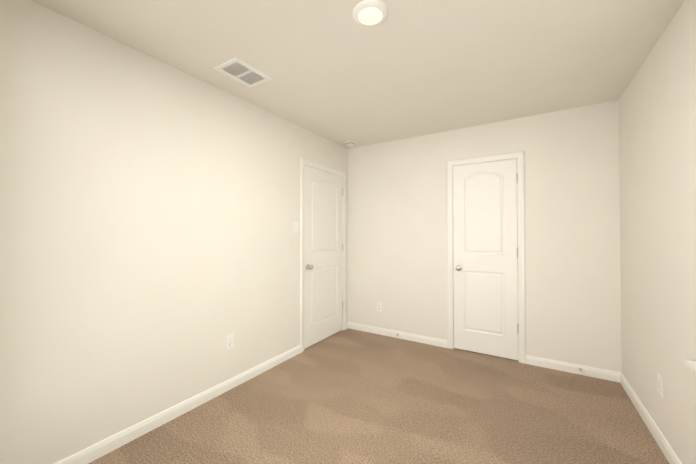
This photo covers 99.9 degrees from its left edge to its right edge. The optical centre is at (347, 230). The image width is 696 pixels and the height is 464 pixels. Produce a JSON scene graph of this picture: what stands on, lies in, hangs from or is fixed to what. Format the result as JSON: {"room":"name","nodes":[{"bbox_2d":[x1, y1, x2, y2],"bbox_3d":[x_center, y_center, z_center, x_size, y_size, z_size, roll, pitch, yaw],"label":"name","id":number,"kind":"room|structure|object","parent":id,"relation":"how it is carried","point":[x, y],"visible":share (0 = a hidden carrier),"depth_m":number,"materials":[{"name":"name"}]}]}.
{"room":"empty bedroom","nodes":[
{"label":"empty bedroom","id":0,"kind":"room"},
{"bbox_2d":[0,0,347,463],"bbox_3d":[-1.138,0.084,2.308,0.160,2.440,4.370,0,-1,32],"label":"wall","id":1,"kind":"structure","parent":0,"point":[149,238],"depth_m":1.79,"materials":[{"name":"paint"}]},
{"bbox_2d":[54,345,300,463],"bbox_3d":[-1.319,1.256,1.836,0.014,0.084,3.079,0,-1,32],"label":"baseboard","id":2,"kind":"structure","parent":1,"relation":"attached to","point":[91,453],"depth_m":1.98,"materials":[{"name":"paint"}]},
{"bbox_2d":[226,334,233,349],"bbox_3d":[-0.971,0.920,2.408,0.007,0.117,0.071,0,-1,32],"label":"electrical outlet","id":3,"kind":"object","parent":1,"relation":"attached to","point":[229,341],"visible":1,"depth_m":2.40,"materials":[{"name":"white plastic"}]},
{"bbox_2d":[294,221,298,231],"bbox_3d":[-0.544,-0.037,3.099,0.017,0.117,0.071,0,-1,32],"label":"light switch","id":4,"kind":"object","parent":1,"relation":"attached to","point":[296,226],"visible":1,"depth_m":3.10,"materials":[{"name":"white plastic"}]},
{"bbox_2d":[300,158,345,352],"bbox_3d":[-0.337,0.270,3.580,0.176,2.098,0.902,0,-1,32],"label":"door frame","id":5,"kind":"structure","parent":1,"relation":"attached to","point":[304,162],"depth_m":3.31,"materials":[{"name":"paint"}]},
{"bbox_2d":[304,166,342,348],"bbox_3d":[-0.262,0.297,3.538,0.104,2.020,0.777,0,-1,32],"label":"entry door","id":6,"kind":"structure","parent":1,"relation":"in","point":[323,250],"depth_m":3.50,"materials":[{"name":"paint"}]},
{"bbox_2d":[32,0,684,148],"bbox_3d":[0.107,-1.196,1.552,3.090,0.100,4.370,0,-1,32],"label":"ceiling","id":7,"kind":"structure","parent":0,"point":[335,71],"depth_m":1.87,"materials":[{"name":"paint"}]},
{"bbox_2d":[214,57,271,87],"bbox_3d":[-0.755,-1.134,2.121,0.245,0.010,0.315,0,-1,32],"label":"ceiling vent","id":8,"kind":"object","parent":7,"relation":"in","point":[241,71],"visible":1,"depth_m":2.10,"materials":[{"name":"white plastic"}]},
{"bbox_2d":[345,141,354,146],"bbox_3d":[0.026,-1.096,3.725,0.132,0.045,0.132,0,-1,32],"label":"smoke detector","id":9,"kind":"object","parent":7,"relation":"attached to","point":[349,143],"visible":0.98,"depth_m":3.69,"materials":[{"name":"white plastic"}]},
{"bbox_2d":[353,0,387,26],"bbox_3d":[0.118,-1.133,1.545,0.186,0.027,0.186,0,-1,32],"label":"recessed light","id":10,"kind":"object","parent":7,"relation":"in","point":[368,13],"visible":1,"depth_m":1.52,"materials":[{"name":"white glass"}]},
{"bbox_2d":[88,328,668,463],"bbox_3d":[0.107,1.344,1.520,3.090,0.100,4.370,0,-1,32],"label":"floor","id":11,"kind":"structure","parent":0,"point":[349,396],"depth_m":2.04,"materials":[{"name":"carpet"}]},
{"bbox_2d":[348,100,621,372],"bbox_3d":[1.217,0.096,3.325,2.770,2.440,0.160,0,-1,32],"label":"wall","id":12,"kind":"structure","parent":0,"point":[397,229],"depth_m":2.87,"materials":[{"name":"paint"}]},
{"bbox_2d":[377,302,381,311],"bbox_3d":[0.398,0.981,3.724,0.071,0.117,0.007,0,-1,32],"label":"electrical outlet","id":13,"kind":"object","parent":12,"relation":"attached to","point":[379,307],"visible":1,"depth_m":3.72,"materials":[{"name":"white plastic"}]},
{"bbox_2d":[346,322,446,347],"bbox_3d":[0.549,1.278,3.613,1.316,0.084,0.030,0,-1,32],"label":"baseboard","id":14,"kind":"structure","parent":12,"relation":"attached to","point":[366,328],"depth_m":3.57,"materials":[{"name":"paint"}]},
{"bbox_2d":[453,159,518,359],"bbox_3d":[1.430,0.291,3.079,0.625,2.020,0.104,0,-1,32],"label":"closet door","id":15,"kind":"structure","parent":12,"relation":"in","point":[485,272],"depth_m":3.08,"materials":[{"name":"paint"}]},
{"bbox_2d":[447,151,525,363],"bbox_3d":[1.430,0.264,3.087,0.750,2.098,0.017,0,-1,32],"label":"door frame","id":16,"kind":"structure","parent":12,"relation":"attached to","point":[519,155],"depth_m":2.93,"materials":[{"name":"paint"}]},
{"bbox_2d":[526,355,617,381],"bbox_3d":[2.032,1.267,2.703,0.664,0.084,0.014,0,-1,32],"label":"baseboard","id":17,"kind":"structure","parent":12,"relation":"attached to","point":[594,372],"depth_m":2.68,"materials":[{"name":"paint"}]},
{"bbox_2d":[619,0,695,463],"bbox_3d":[1.353,0.064,0.764,0.160,2.440,4.370,0,-1,32],"label":"wall","id":18,"kind":"structure","parent":0,"point":[657,139],"depth_m":1.71,"materials":[{"name":"paint"}]},
{"bbox_2d":[618,372,681,463],"bbox_3d":[1.279,1.243,0.796,0.014,0.084,4.050,0,-1,32],"label":"baseboard","id":19,"kind":"structure","parent":18,"relation":"attached to","point":[665,447],"depth_m":1.88,"materials":[{"name":"paint"}]},
{"bbox_2d":[657,373,662,396],"bbox_3d":[1.882,0.932,1.766,0.007,0.117,0.071,0,-1,32],"label":"electrical outlet","id":20,"kind":"object","parent":18,"relation":"attached to","point":[659,384],"visible":1,"depth_m":1.76,"materials":[{"name":"white plastic"}]},
{"bbox_2d":[685,360,695,372],"bbox_3d":[1.391,0.622,0.928,0.125,0.022,1.030,0,-1,32],"label":"window sill","id":21,"kind":"structure","parent":18,"relation":"attached to","point":[690,364],"depth_m":1.35,"materials":[{"name":"paint"}]}
]}

